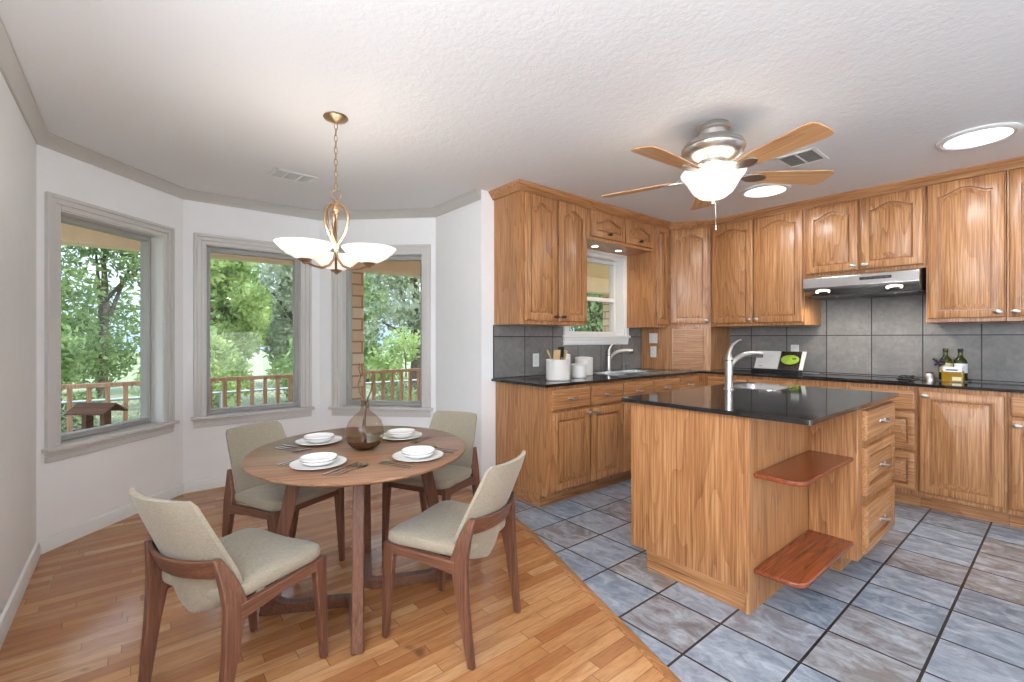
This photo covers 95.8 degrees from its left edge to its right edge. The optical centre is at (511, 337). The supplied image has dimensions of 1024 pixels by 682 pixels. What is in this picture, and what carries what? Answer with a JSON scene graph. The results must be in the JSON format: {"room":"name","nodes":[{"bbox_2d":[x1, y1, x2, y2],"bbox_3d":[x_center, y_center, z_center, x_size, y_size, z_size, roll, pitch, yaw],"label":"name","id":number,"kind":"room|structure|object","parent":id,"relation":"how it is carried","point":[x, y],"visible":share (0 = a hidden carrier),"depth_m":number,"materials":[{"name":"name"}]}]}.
{"room":"eat-in kitchen","nodes":[
{"label":"eat-in kitchen","id":0,"kind":"room"},
{"bbox_2d":[0,72,36,616],"bbox_3d":[-0.486,0.045,-0.211,0.160,2.510,7.450,0,0,-39],"label":"wall","id":1,"kind":"structure","parent":0,"point":[18,147],"depth_m":2.19,"materials":[{"name":"paint"}]},
{"bbox_2d":[37,144,182,540],"bbox_3d":[-2.772,0.045,3.198,0.160,2.510,1.228,0,0,5],"label":"wall","id":2,"kind":"structure","parent":0,"point":[72,491],"depth_m":3.04,"materials":[{"name":"paint"}]},
{"bbox_2d":[41,191,179,463],"bbox_3d":[-2.744,-0.060,3.162,0.200,1.590,0.960,0,0,5],"label":"window","id":3,"kind":"structure","parent":2,"relation":"in","point":[157,253],"depth_m":3.27,"materials":[{"name":"beige paint"}]},
{"bbox_2d":[0,476,471,648],"bbox_3d":[0.377,1.209,1.000,2.710,0.082,8.050,0,0,-39],"label":"baseboard","id":4,"kind":"structure","parent":2,"relation":"attached to","point":[56,540],"depth_m":2.85,"materials":[{"name":"white paint"}]},
{"bbox_2d":[0,17,480,219],"bbox_3d":[0.332,-1.152,0.964,2.595,0.074,8.050,0,0,-39],"label":"trim","id":5,"kind":"structure","parent":2,"relation":"attached to","point":[11,70],"depth_m":3.29,"materials":[{"name":"beige paint"}]},
{"bbox_2d":[183,199,319,482],"bbox_3d":[-2.290,0.045,4.122,1.220,2.510,0.160,0,0,-39],"label":"wall","id":6,"kind":"structure","parent":0,"point":[205,449],"depth_m":3.88,"materials":[{"name":"paint"}]},
{"bbox_2d":[191,232,314,427],"bbox_3d":[-2.273,-0.060,4.097,0.955,1.590,0.200,0,0,-39],"label":"window","id":7,"kind":"structure","parent":6,"relation":"in","point":[203,244],"depth_m":4.00,"materials":[{"name":"beige paint"}]},
{"bbox_2d":[0,483,668,681],"bbox_3d":[0.346,1.275,0.962,2.655,0.050,8.150,0,0,-39],"label":"floor","id":8,"kind":"structure","parent":0,"point":[78,617],"depth_m":2.02,"materials":[{"name":"brown wood"}]},
{"bbox_2d":[129,488,327,681],"bbox_3d":[-1.023,0.873,1.660,0.444,0.756,0.533,0,0,24],"label":"dining chair","id":9,"kind":"object","parent":8,"relation":"on","point":[205,571],"visible":1,"depth_m":1.52,"materials":[{"name":"brown wood"}]},
{"bbox_2d":[222,421,344,594],"bbox_3d":[-1.270,0.873,2.528,0.534,0.756,0.444,0,0,26],"label":"dining chair","id":10,"kind":"object","parent":8,"relation":"on","point":[240,487],"visible":0.64,"depth_m":2.46,"materials":[{"name":"beige fabric"}]},
{"bbox_2d":[242,426,464,654],"bbox_3d":[-0.726,0.892,2.236,0.994,0.725,1.124,0,0,-15],"label":"dining table","id":11,"kind":"object","parent":8,"relation":"on","point":[261,463],"visible":0.84,"depth_m":2.09,"materials":[{"name":"brown wood"}]},
{"bbox_2d":[289,456,346,469],"bbox_3d":[-0.804,0.523,1.924,0.221,0.014,0.221,0,0,-39],"label":"dinner plate","id":12,"kind":"object","parent":11,"relation":"on","point":[296,464],"visible":0.56,"depth_m":1.89,"materials":[{"name":"white ceramic"}]},
{"bbox_2d":[299,457,336,466],"bbox_3d":[-0.804,0.513,1.924,0.146,0.020,0.146,0,0,-39],"label":"plate","id":13,"kind":"object","parent":12,"relation":"on","point":[329,462],"visible":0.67,"depth_m":1.87,"materials":[{"name":"white ceramic"}]},
{"bbox_2d":[299,452,337,463],"bbox_3d":[-0.804,0.504,1.924,0.147,0.021,0.147,0,0,-39],"label":"bowl","id":14,"kind":"object","parent":13,"relation":"on","point":[320,457],"visible":0.98,"depth_m":1.94,"materials":[{"name":"white ceramic"}]},
{"bbox_2d":[295,435,341,444],"bbox_3d":[-0.977,0.523,2.341,0.221,0.014,0.221,0,0,-39],"label":"dinner plate","id":15,"kind":"object","parent":11,"relation":"on","point":[301,441],"visible":0.56,"depth_m":2.31,"materials":[{"name":"white ceramic"}]},
{"bbox_2d":[303,436,334,442],"bbox_3d":[-0.977,0.513,2.341,0.146,0.020,0.146,0,0,-39],"label":"plate","id":16,"kind":"object","parent":15,"relation":"on","point":[326,440],"visible":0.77,"depth_m":2.29,"materials":[{"name":"white ceramic"}]},
{"bbox_2d":[303,432,334,440],"bbox_3d":[-0.977,0.504,2.341,0.147,0.021,0.147,0,0,-39],"label":"bowl","id":17,"kind":"object","parent":16,"relation":"on","point":[323,435],"visible":0.92,"depth_m":2.36,"materials":[{"name":"white ceramic"}]},
{"bbox_2d":[345,405,384,449],"bbox_3d":[-0.701,0.411,2.205,0.180,0.232,0.180,0,0,-39],"label":"vase","id":18,"kind":"object","parent":11,"relation":"on","point":[370,442],"visible":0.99,"depth_m":2.17,"materials":[{"name":"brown glass"}]},
{"bbox_2d":[358,363,374,439],"bbox_3d":[-0.695,0.322,2.204,0.093,0.402,0.020,0,0,15],"label":"branch","id":19,"kind":"object","parent":18,"relation":"in","point":[359,381],"visible":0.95,"depth_m":2.20,"materials":[{"name":"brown plant"}]},
{"bbox_2d":[380,431,421,439],"bbox_3d":[-0.589,0.523,2.458,0.221,0.014,0.221,0,0,-39],"label":"dinner plate","id":20,"kind":"object","parent":11,"relation":"on","point":[416,434],"visible":0.53,"depth_m":2.43,"materials":[{"name":"white ceramic"}]},
{"bbox_2d":[387,432,414,437],"bbox_3d":[-0.589,0.513,2.458,0.146,0.020,0.146,0,0,-39],"label":"plate","id":21,"kind":"object","parent":20,"relation":"on","point":[394,436],"visible":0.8,"depth_m":2.40,"materials":[{"name":"white ceramic"}]},
{"bbox_2d":[387,428,414,434],"bbox_3d":[-0.589,0.504,2.458,0.147,0.021,0.147,0,0,-39],"label":"bowl","id":22,"kind":"object","parent":21,"relation":"on","point":[398,431],"visible":0.89,"depth_m":2.48,"materials":[{"name":"white ceramic"}]},
{"bbox_2d":[392,449,442,461],"bbox_3d":[-0.415,0.523,2.045,0.221,0.014,0.221,0,0,-39],"label":"dinner plate","id":23,"kind":"object","parent":11,"relation":"on","point":[398,456],"visible":0.55,"depth_m":2.01,"materials":[{"name":"white ceramic"}]},
{"bbox_2d":[401,450,434,458],"bbox_3d":[-0.415,0.513,2.045,0.146,0.020,0.146,0,0,-39],"label":"plate","id":24,"kind":"object","parent":23,"relation":"on","point":[423,456],"visible":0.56,"depth_m":1.99,"materials":[{"name":"white ceramic"}]},
{"bbox_2d":[401,446,434,455],"bbox_3d":[-0.415,0.504,2.045,0.147,0.021,0.147,0,0,-39],"label":"bowl","id":25,"kind":"object","parent":24,"relation":"on","point":[412,450],"visible":0.96,"depth_m":2.06,"materials":[{"name":"white ceramic"}]},
{"bbox_2d":[382,411,479,550],"bbox_3d":[-0.463,0.873,2.869,0.444,0.756,0.533,0,0,24],"label":"dining chair","id":26,"kind":"object","parent":8,"relation":"on","point":[462,425],"visible":0.51,"depth_m":2.86,"materials":[{"name":"beige fabric"}]},
{"bbox_2d":[382,450,525,670],"bbox_3d":[-0.212,0.873,2.000,0.533,0.756,0.444,0,0,26],"label":"dining chair","id":27,"kind":"object","parent":8,"relation":"on","point":[463,532],"visible":1,"depth_m":1.87,"materials":[{"name":"beige fabric"}]},
{"bbox_2d":[515,517,681,681],"bbox_3d":[1.036,1.247,0.548,0.094,0.014,6.889,0,0,-21],"label":"trim","id":28,"kind":"structure","parent":8,"relation":"on","point":[640,645],"depth_m":2.09,"materials":[{"name":"brown wood"}]},
{"bbox_2d":[320,217,435,430],"bbox_3d":[-1.260,0.045,4.418,1.288,2.510,0.160,0,0,6],"label":"wall","id":29,"kind":"structure","parent":0,"point":[395,231],"depth_m":4.35,"materials":[{"name":"paint"}]},
{"bbox_2d":[328,244,432,416],"bbox_3d":[-1.220,-0.065,4.383,0.995,1.600,0.200,0,0,6],"label":"window","id":30,"kind":"structure","parent":29,"relation":"in","point":[341,283],"depth_m":4.36,"materials":[{"name":"beige paint"}]},
{"bbox_2d":[436,190,481,481],"bbox_3d":[-0.501,0.045,4.030,0.002,2.510,0.810,0,0,-39],"label":"wall","id":31,"kind":"structure","parent":0,"point":[458,231],"depth_m":3.95,"materials":[{"name":"paint"}]},
{"bbox_2d":[0,0,1023,221],"bbox_3d":[1.420,-1.290,1.841,5.770,0.200,8.450,0,0,-39],"label":"ceiling","id":32,"kind":"structure","parent":0,"point":[442,101],"depth_m":2.17,"materials":[{"name":"white"}]},
{"bbox_2d":[267,167,317,183],"bbox_3d":[-1.613,-1.186,3.397,0.290,0.008,0.200,0,0,-43],"label":"ceiling vent","id":33,"kind":"object","parent":32,"relation":"in","point":[276,172],"visible":1,"depth_m":3.39,"materials":[{"name":"white metal"}]},
{"bbox_2d":[273,112,395,274],"bbox_3d":[-0.983,-0.773,2.481,0.580,0.831,0.642,0,0,-39],"label":"chandelier","id":34,"kind":"object","parent":32,"relation":"hanging from","point":[304,250],"visible":1,"depth_m":2.41,"materials":[{"name":"white glass"}]},
{"bbox_2d":[601,119,833,229],"bbox_3d":[1.092,-0.894,2.576,1.224,0.589,1.270,0,0,-39],"label":"ceiling fan","id":35,"kind":"object","parent":32,"relation":"hanging from","point":[711,174],"visible":1,"depth_m":2.49,"materials":[{"name":"brown wood"}]},
{"bbox_2d":[739,183,791,197],"bbox_3d":[2.037,-1.175,3.724,0.370,0.029,0.370,0,0,-39],"label":"recessed light","id":36,"kind":"object","parent":32,"relation":"in","point":[764,190],"visible":0.98,"depth_m":3.67,"materials":[{"name":"white paint"}]},
{"bbox_2d":[745,186,785,196],"bbox_3d":[2.037,-1.170,3.724,0.300,0.020,0.300,0,0,-39],"label":"diffuser","id":37,"kind":"object","parent":36,"relation":"attached to","point":[760,191],"depth_m":3.68,"materials":[{"name":"white"}]},
{"bbox_2d":[774,147,828,168],"bbox_3d":[1.914,-1.186,3.061,0.270,0.008,0.240,0,0,-39],"label":"ceiling vent","id":38,"kind":"object","parent":32,"relation":"in","point":[804,157],"visible":1,"depth_m":3.05,"materials":[{"name":"white metal"}]},
{"bbox_2d":[668,156,1023,229],"bbox_3d":[2.719,-1.157,3.647,0.267,0.062,3.198,0,0,-39],"label":"trim","id":39,"kind":"structure","parent":32,"relation":"attached to","point":[1016,162],"depth_m":3.67,"materials":[{"name":"brown wood"}]},
{"bbox_2d":[935,122,1023,150],"bbox_3d":[2.751,-1.175,2.734,0.370,0.029,0.370,0,0,-39],"label":"recessed light","id":40,"kind":"object","parent":32,"relation":"in","point":[984,135],"visible":1,"depth_m":2.69,"materials":[{"name":"white paint"}]},
{"bbox_2d":[944,128,1013,148],"bbox_3d":[2.751,-1.170,2.734,0.300,0.020,0.300,0,0,-39],"label":"diffuser","id":41,"kind":"object","parent":40,"relation":"attached to","point":[984,136],"depth_m":2.71,"materials":[{"name":"white plastic"}]},
{"bbox_2d":[482,190,620,477],"bbox_3d":[0.818,0.045,4.690,2.872,2.510,0.160,0,0,-39],"label":"wall","id":42,"kind":"structure","parent":0,"point":[488,386],"depth_m":3.76,"materials":[{"name":"paint"}]},
{"bbox_2d":[494,191,586,325],"bbox_3d":[0.268,-0.646,3.883,0.755,1.082,0.387,0,0,-39],"label":"upper cabinet","id":43,"kind":"object","parent":42,"relation":"attached to","point":[540,242],"visible":0.96,"depth_m":3.71,"materials":[{"name":"brown wood"}]},
{"bbox_2d":[493,325,641,377],"bbox_3d":[0.631,0.114,4.426,2.026,0.436,0.010,0,0,-39],"label":"backsplash","id":44,"kind":"structure","parent":42,"relation":"attached to","point":[514,347],"depth_m":4.10,"materials":[{"name":"tile"}]},
{"bbox_2d":[488,179,670,228],"bbox_3d":[0.734,-1.157,4.266,2.078,0.062,0.386,0,0,-39],"label":"trim","id":45,"kind":"structure","parent":42,"relation":"attached to","point":[517,185],"depth_m":3.85,"materials":[{"name":"brown wood"}]},
{"bbox_2d":[562,249,630,344],"bbox_3d":[0.813,-0.410,4.657,1.010,0.950,0.185,0,0,-39],"label":"window","id":46,"kind":"structure","parent":42,"relation":"in","point":[618,332],"depth_m":4.87,"materials":[{"name":"white paint"}]},
{"bbox_2d":[587,208,652,255],"bbox_3d":[0.942,-1.020,4.436,0.985,0.334,0.387,0,0,-39],"label":"upper cabinet","id":47,"kind":"object","parent":42,"relation":"attached to","point":[606,232],"visible":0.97,"depth_m":4.32,"materials":[{"name":"brown wood"}]},
{"bbox_2d":[627,226,667,327],"bbox_3d":[1.420,-0.646,4.849,0.273,1.082,0.353,0,0,-39],"label":"upper cabinet","id":48,"kind":"object","parent":42,"relation":"attached to","point":[647,273],"visible":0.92,"depth_m":4.73,"materials":[{"name":"brown wood"}]},
{"bbox_2d":[587,263,608,278],"bbox_3d":[-0.359,-1.240,6.356,15.500,0.060,3.810,0,0,-39],"label":"ceiling","id":49,"kind":"structure","parent":0,"point":[594,270],"depth_m":8.32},
{"bbox_2d":[61,223,608,294],"bbox_3d":[-1.012,-1.060,7.153,15.500,0.300,0.250,0,0,-39],"label":"trim","id":50,"kind":"structure","parent":49,"relation":"attached to","point":[71,235],"depth_m":5.31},
{"bbox_2d":[515,479,1023,681],"bbox_3d":[2.114,1.275,1.408,4.945,0.050,6.600,0,0,-39],"label":"floor tile","id":51,"kind":"structure","parent":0,"point":[939,597],"depth_m":2.14,"materials":[{"name":"tile"}]},
{"bbox_2d":[496,381,622,507],"bbox_3d":[0.411,0.802,3.817,0.866,0.896,0.667,0,0,-39],"label":"base cabinet","id":52,"kind":"object","parent":51,"relation":"on","point":[571,436],"visible":0.99,"depth_m":3.54,"materials":[{"name":"brown wood"}]},
{"bbox_2d":[491,368,1023,392],"bbox_3d":[1.998,0.343,3.258,2.696,0.020,3.548,0,0,-39],"label":"countertop","id":53,"kind":"structure","parent":52,"relation":"on","point":[538,380],"depth_m":3.65,"materials":[{"name":"black stone"}]},
{"bbox_2d":[546,359,569,380],"bbox_3d":[0.364,0.252,3.659,0.196,0.163,0.196,0,0,-39],"label":"utensil crock","id":54,"kind":"object","parent":53,"relation":"on","point":[556,370],"visible":0.94,"depth_m":3.58,"materials":[{"name":"ceramic"}]},
{"bbox_2d":[570,363,585,377],"bbox_3d":[0.556,0.274,3.874,0.134,0.119,0.134,0,0,-39],"label":"canister","id":55,"kind":"object","parent":53,"relation":"on","point":[577,370],"visible":0.99,"depth_m":3.82,"materials":[{"name":"ceramic"}]},
{"bbox_2d":[575,356,592,375],"bbox_3d":[0.642,0.250,4.132,0.162,0.166,0.162,0,0,-39],"label":"canister","id":56,"kind":"object","parent":53,"relation":"on","point":[588,361],"visible":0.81,"depth_m":4.06,"materials":[{"name":"ceramic"}]},
{"bbox_2d":[605,342,633,370],"bbox_3d":[1.071,0.186,4.610,0.277,0.295,0.064,0,0,23],"label":"faucet","id":57,"kind":"object","parent":53,"relation":"on","point":[609,355],"visible":1,"depth_m":4.63,"materials":[{"name":"silver metal"}]},
{"bbox_2d":[593,369,669,375],"bbox_3d":[1.110,0.423,4.412,0.778,0.191,0.448,0,0,-39],"label":"sink","id":58,"kind":"object","parent":53,"relation":"in","point":[630,372],"visible":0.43,"depth_m":4.51,"materials":[{"name":"silver metal"}]},
{"bbox_2d":[642,327,729,369],"bbox_3d":[1.878,0.111,5.020,0.647,0.443,0.667,0,0,-39],"label":"appliance garage","id":59,"kind":"object","parent":53,"relation":"on","point":[677,348],"visible":1,"depth_m":4.79,"materials":[{"name":"brown wood"}]},
{"bbox_2d":[668,227,710,326],"bbox_3d":[1.879,-0.649,5.016,0.651,1.075,0.675,0,0,-39],"label":"upper cabinet","id":60,"kind":"object","parent":59,"relation":"on","point":[689,250],"visible":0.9,"depth_m":4.74,"materials":[{"name":"brown wood"}]},
{"bbox_2d":[752,351,806,373],"bbox_3d":[2.582,0.232,4.482,0.135,0.203,0.445,0,0,-37],"label":"cookbook","id":61,"kind":"object","parent":53,"relation":"on","point":[772,361],"visible":0.98,"depth_m":4.46,"materials":[{"name":"paper"}]},
{"bbox_2d":[778,351,801,369],"bbox_3d":[2.651,0.216,4.412,0.090,0.169,0.184,0,0,-37],"label":"photo","id":62,"kind":"object","parent":61,"relation":"attached to","point":[787,360],"depth_m":4.41},
{"bbox_2d":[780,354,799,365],"bbox_3d":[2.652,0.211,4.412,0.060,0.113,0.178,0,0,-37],"label":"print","id":63,"kind":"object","parent":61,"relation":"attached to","point":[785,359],"depth_m":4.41,"materials":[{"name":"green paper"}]},
{"bbox_2d":[805,373,919,381],"bbox_3d":[2.896,0.312,3.858,0.430,0.041,0.700,0,0,-39],"label":"cooktop","id":64,"kind":"object","parent":53,"relation":"in","point":[841,376],"depth_m":3.77,"materials":[{"name":"black glass"}]},
{"bbox_2d":[941,367,964,382],"bbox_3d":[3.326,0.277,3.489,0.058,0.112,0.124,0,0,-39],"label":"jar","id":65,"kind":"object","parent":53,"relation":"on","point":[948,374],"visible":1,"depth_m":3.47,"materials":[{"name":"yellow glass"}]},
{"bbox_3d":[3.367,0.329,3.543,0.100,0.008,0.215,0,0,-39],"label":"tray","id":66,"kind":"object","parent":53,"relation":"on","visible":0},
{"bbox_2d":[939,348,952,379],"bbox_3d":[3.356,0.203,3.580,0.080,0.245,0.081,0,0,31],"label":"oil bottle","id":67,"kind":"object","parent":66,"relation":"on","point":[948,360],"visible":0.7,"depth_m":3.56,"materials":[{"name":"green glass"}]},
{"bbox_2d":[953,348,967,380],"bbox_3d":[3.409,0.203,3.516,0.080,0.245,0.081,0,0,31],"label":"oil bottle","id":68,"kind":"object","parent":66,"relation":"on","point":[959,361],"visible":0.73,"depth_m":3.49,"materials":[{"name":"green glass"}]},
{"bbox_2d":[613,375,679,483],"bbox_3d":[1.085,0.802,4.368,0.874,0.896,0.667,0,0,-39],"label":"base cabinet","id":69,"kind":"object","parent":51,"relation":"on","point":[632,387],"visible":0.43,"depth_m":3.96,"materials":[{"name":"brown wood"}]},
{"bbox_2d":[678,373,698,388],"bbox_3d":[1.775,0.802,4.934,0.910,0.896,0.667,0,0,-39],"label":"base cabinet","id":70,"kind":"object","parent":51,"relation":"on","point":[687,381],"visible":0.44,"depth_m":4.51,"materials":[{"name":"brown wood"}]},
{"bbox_2d":[699,373,795,386],"bbox_3d":[2.353,0.802,4.482,0.593,0.896,0.880,0,0,-39],"label":"base cabinet","id":71,"kind":"object","parent":51,"relation":"on","point":[705,379],"visible":0.18,"depth_m":4.34,"materials":[{"name":"brown wood"}]},
{"bbox_2d":[631,399,894,614],"bbox_3d":[1.500,0.802,2.668,1.418,0.896,0.923,0,0,-39],"label":"kitchen island","id":72,"kind":"object","parent":51,"relation":"on","point":[735,511],"visible":0.94,"depth_m":2.34,"materials":[{"name":"brown wood"}]},
{"bbox_2d":[621,382,898,424],"bbox_3d":[1.470,0.343,2.686,1.472,0.020,0.941,0,0,-39],"label":"island countertop","id":73,"kind":"structure","parent":72,"relation":"on","point":[803,405],"depth_m":2.46,"materials":[{"name":"black stone"}]},
{"bbox_2d":[723,339,762,389],"bbox_3d":[1.514,0.171,3.022,0.282,0.325,0.064,0,0,-11],"label":"faucet","id":74,"kind":"object","parent":73,"relation":"on","point":[730,362],"visible":1,"depth_m":2.99,"materials":[{"name":"silver metal"}]},
{"bbox_2d":[733,383,795,390],"bbox_3d":[1.687,0.407,3.140,0.374,0.155,0.344,0,0,-39],"label":"bar sink","id":75,"kind":"object","parent":73,"relation":"in","point":[743,385],"visible":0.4,"depth_m":3.26,"materials":[{"name":"silver metal"}]},
{"bbox_2d":[754,450,852,486],"bbox_3d":[1.430,0.626,2.245,0.688,0.022,0.206,0,0,-39],"label":"shelf","id":76,"kind":"object","parent":72,"relation":"attached to","point":[799,468],"depth_m":2.21,"materials":[{"name":"brown wood"}]},
{"bbox_2d":[754,529,852,588],"bbox_3d":[1.430,1.061,2.245,0.688,0.022,0.206,0,0,-39],"label":"shelf","id":77,"kind":"object","parent":72,"relation":"attached to","point":[799,561],"depth_m":2.21,"materials":[{"name":"brown wood"}]},
{"bbox_2d":[796,379,847,388],"bbox_3d":[2.752,0.802,3.996,0.591,0.896,0.375,0,0,-39],"label":"base cabinet","id":78,"kind":"object","parent":51,"relation":"on","point":[799,382],"visible":0.16,"depth_m":3.84,"materials":[{"name":"brown wood"}]},
{"bbox_2d":[848,382,919,505],"bbox_3d":[3.006,0.802,3.685,0.593,0.896,0.423,0,0,-39],"label":"base cabinet","id":79,"kind":"object","parent":51,"relation":"on","point":[905,479],"visible":0.25,"depth_m":3.42,"materials":[{"name":"brown wood"}]},
{"bbox_2d":[918,387,1008,524],"bbox_3d":[3.283,0.802,3.348,0.591,0.896,0.447,0,0,-39],"label":"base cabinet","id":80,"kind":"object","parent":51,"relation":"on","point":[963,434],"visible":0.95,"depth_m":3.17,"materials":[{"name":"brown wood"}]},
{"bbox_2d":[1008,392,1023,528],"bbox_3d":[3.680,0.802,2.864,0.591,0.896,0.800,0,0,-39],"label":"base cabinet","id":81,"kind":"object","parent":51,"relation":"on","point":[1015,400],"visible":0.97,"depth_m":2.98,"materials":[{"name":"brown wood"}]},
{"bbox_2d":[730,322,1022,383],"bbox_3d":[4.048,0.045,3.012,0.160,2.510,6.690,0,0,-39],"label":"wall","id":82,"kind":"structure","parent":0,"point":[1008,322],"depth_m":3.59,"materials":[{"name":"paint"}]},
{"bbox_2d":[711,209,820,326],"bbox_3d":[2.430,-0.649,4.488,0.466,1.075,0.850,0,0,-39],"label":"upper cabinet","id":83,"kind":"object","parent":82,"relation":"attached to","point":[758,264],"visible":0.94,"depth_m":4.32,"materials":[{"name":"brown wood"}]},
{"bbox_2d":[805,186,925,277],"bbox_3d":[2.953,-0.855,3.850,0.466,0.665,0.795,0,0,-39],"label":"upper cabinet","id":84,"kind":"object","parent":82,"relation":"attached to","point":[883,232],"visible":0.94,"depth_m":3.68,"materials":[{"name":"brown wood"}]},
{"bbox_2d":[803,267,925,299],"bbox_3d":[2.924,-0.429,3.823,0.524,0.177,0.758,0,0,-39],"label":"range hood","id":85,"kind":"object","parent":84,"relation":"attached to","point":[910,281],"visible":0.97,"depth_m":3.65,"materials":[{"name":"silver metal"}]},
{"bbox_2d":[730,295,1023,383],"bbox_3d":[3.251,-0.094,3.849,0.010,0.852,2.876,0,0,-39],"label":"backsplash","id":86,"kind":"structure","parent":82,"relation":"attached to","point":[877,336],"depth_m":3.92,"materials":[{"name":"tile"}]},
{"bbox_2d":[926,171,1008,323],"bbox_3d":[3.335,-0.649,3.383,0.466,1.075,0.408,0,0,-39],"label":"upper cabinet","id":87,"kind":"object","parent":82,"relation":"attached to","point":[966,219],"visible":0.94,"depth_m":3.25,"materials":[{"name":"brown wood"}]},
{"bbox_2d":[1007,167,1023,321],"bbox_3d":[3.719,-0.649,2.914,0.466,1.075,0.800,0,0,-39],"label":"upper cabinet","id":88,"kind":"object","parent":82,"relation":"attached to","point":[1015,177],"visible":0.96,"depth_m":3.07,"materials":[{"name":"brown wood"}]},
{"label":"outside","id":89,"kind":"structure","parent":0,"visible":0},
{"bbox_2d":[61,348,410,432],"bbox_3d":[-11.273,2.200,29.545,140.000,0.100,120.000,0,0,-39],"label":"ground","id":90,"kind":"structure","parent":89,"point":[260,364],"depth_m":19.23,"materials":[{"name":"green plant"}]},
{"bbox_2d":[61,323,104,433],"bbox_3d":[-8.149,0.959,7.926,1.873,2.705,1.650,0,0,-39],"label":"shrub","id":91,"kind":"object","parent":90,"relation":"on","point":[68,352],"visible":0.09,"depth_m":8.02,"materials":[{"name":"green plant"}]},
{"bbox_2d":[61,303,125,393],"bbox_3d":[-17.104,0.002,16.327,5.381,6.098,4.109,0,0,-39],"label":"tree","id":92,"kind":"object","parent":90,"relation":"on","point":[82,326],"visible":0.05,"depth_m":17.20,"materials":[{"name":"green plant"}]},
{"bbox_2d":[61,245,139,402],"bbox_3d":[-11.625,-1.298,12.905,3.584,6.906,3.789,0,0,21],"label":"leafy tree","id":93,"kind":"object","parent":90,"relation":"on","point":[100,364],"visible":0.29,"depth_m":12.85,"materials":[{"name":"green plant"}]},
{"bbox_2d":[121,326,247,415],"bbox_3d":[-6.229,1.007,8.909,2.029,2.727,1.954,0,0,-39],"label":"shrub","id":94,"kind":"object","parent":90,"relation":"on","point":[217,347],"visible":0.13,"depth_m":9.09,"materials":[{"name":"green plant"}]},
{"bbox_2d":[139,258,274,407],"bbox_3d":[-7.634,-0.208,11.845,2.910,4.730,2.628,0,0,-23],"label":"leafy tree","id":95,"kind":"object","parent":90,"relation":"on","point":[230,280],"visible":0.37,"depth_m":11.67,"materials":[{"name":"green plant"}]},
{"bbox_2d":[61,379,416,432],"bbox_3d":[-4.934,1.549,8.368,15.028,1.202,0.056,0,0,-39],"label":"fence","id":96,"kind":"object","parent":90,"relation":"on","point":[395,381],"visible":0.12,"depth_m":8.25,"materials":[{"name":"wood"}]},
{"bbox_2d":[250,263,292,363],"bbox_3d":[-7.462,-0.476,16.257,3.891,5.270,3.870,0,0,-12],"label":"live oak","id":97,"kind":"object","parent":90,"relation":"on","point":[280,331],"visible":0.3,"depth_m":15.12,"materials":[{"name":"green plant"}]},
{"bbox_2d":[265,337,292,402],"bbox_3d":[-4.476,1.012,10.489,1.911,2.470,1.805,0,0,-39],"label":"shrub","id":98,"kind":"object","parent":90,"relation":"on","point":[281,363],"visible":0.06,"depth_m":10.11,"materials":[{"name":"green plant"}]},
{"bbox_2d":[364,273,388,381],"bbox_3d":[-7.787,-0.489,21.892,4.166,6.363,4.760,0,0,-36],"label":"tree","id":99,"kind":"object","parent":90,"relation":"on","point":[367,294],"visible":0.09,"depth_m":21.43,"materials":[{"name":"green plant"}]},
{"bbox_2d":[364,273,419,396],"bbox_3d":[-3.268,-0.865,15.718,4.158,6.046,3.617,0,0,10],"label":"live oak","id":100,"kind":"object","parent":90,"relation":"on","point":[400,313],"visible":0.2,"depth_m":15.06,"materials":[{"name":"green plant"}]},
{"bbox_2d":[365,325,419,400],"bbox_3d":[-2.909,1.081,11.964,1.666,2.848,1.576,0,0,-13],"label":"shrub","id":101,"kind":"object","parent":90,"relation":"on","point":[375,363],"visible":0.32,"depth_m":11.73,"materials":[{"name":"green plant"}]},
{"bbox_2d":[569,293,603,331],"bbox_3d":[3.200,-0.795,17.829,4.348,5.908,4.642,0,0,-35],"label":"live oak","id":102,"kind":"object","parent":90,"relation":"on","point":[594,323],"visible":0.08,"depth_m":17.11,"materials":[{"name":"green plant"}]},
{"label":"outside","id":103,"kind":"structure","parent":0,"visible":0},
{"bbox_3d":[-1.704,1.435,4.842,9.500,0.130,3.250,0,0,-39],"label":"floor","id":104,"kind":"structure","parent":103,"visible":0},
{"bbox_2d":[64,403,127,430],"bbox_3d":[-3.643,0.970,4.061,0.340,0.800,0.250,0,0,1],"label":"bird feeder","id":105,"kind":"object","parent":104,"relation":"on","point":[87,410],"visible":0.55,"depth_m":4.03,"materials":[{"name":"brown wood"}]},
{"bbox_2d":[61,381,139,431],"bbox_3d":[-4.709,0.860,4.092,2.300,0.820,0.090,0,0,-39],"label":"porch railing","id":106,"kind":"object","parent":104,"relation":"on","point":[107,385],"visible":0.17,"depth_m":4.55,"materials":[{"name":"brown wood"}]},
{"bbox_2d":[210,374,292,408],"bbox_3d":[-2.961,0.860,5.524,1.500,0.820,0.090,0,0,-39],"label":"porch railing","id":107,"kind":"object","parent":104,"relation":"on","point":[237,379],"visible":0.16,"depth_m":5.42,"materials":[{"name":"brown wood"}]},
{"bbox_2d":[352,269,363,399],"bbox_3d":[-2.245,0.230,6.150,0.400,2.280,0.400,0,0,-39],"label":"porch column","id":108,"kind":"structure","parent":104,"relation":"on","point":[357,275],"depth_m":6.07,"materials":[{"name":"beige brick"}]},
{"bbox_2d":[364,368,419,400],"bbox_3d":[-0.818,0.860,7.280,3.240,0.820,0.090,0,0,-39],"label":"porch railing","id":109,"kind":"object","parent":104,"relation":"on","point":[410,370],"visible":0.12,"depth_m":6.54,"materials":[{"name":"brown wood"}]},
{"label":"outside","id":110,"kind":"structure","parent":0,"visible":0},
{"bbox_2d":[603,294,608,331],"bbox_3d":[2.203,0.230,9.793,0.380,2.280,0.400,0,0,-39],"label":"porch column","id":111,"kind":"structure","parent":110,"point":[605,304],"depth_m":9.76,"materials":[{"name":"beige brick"}]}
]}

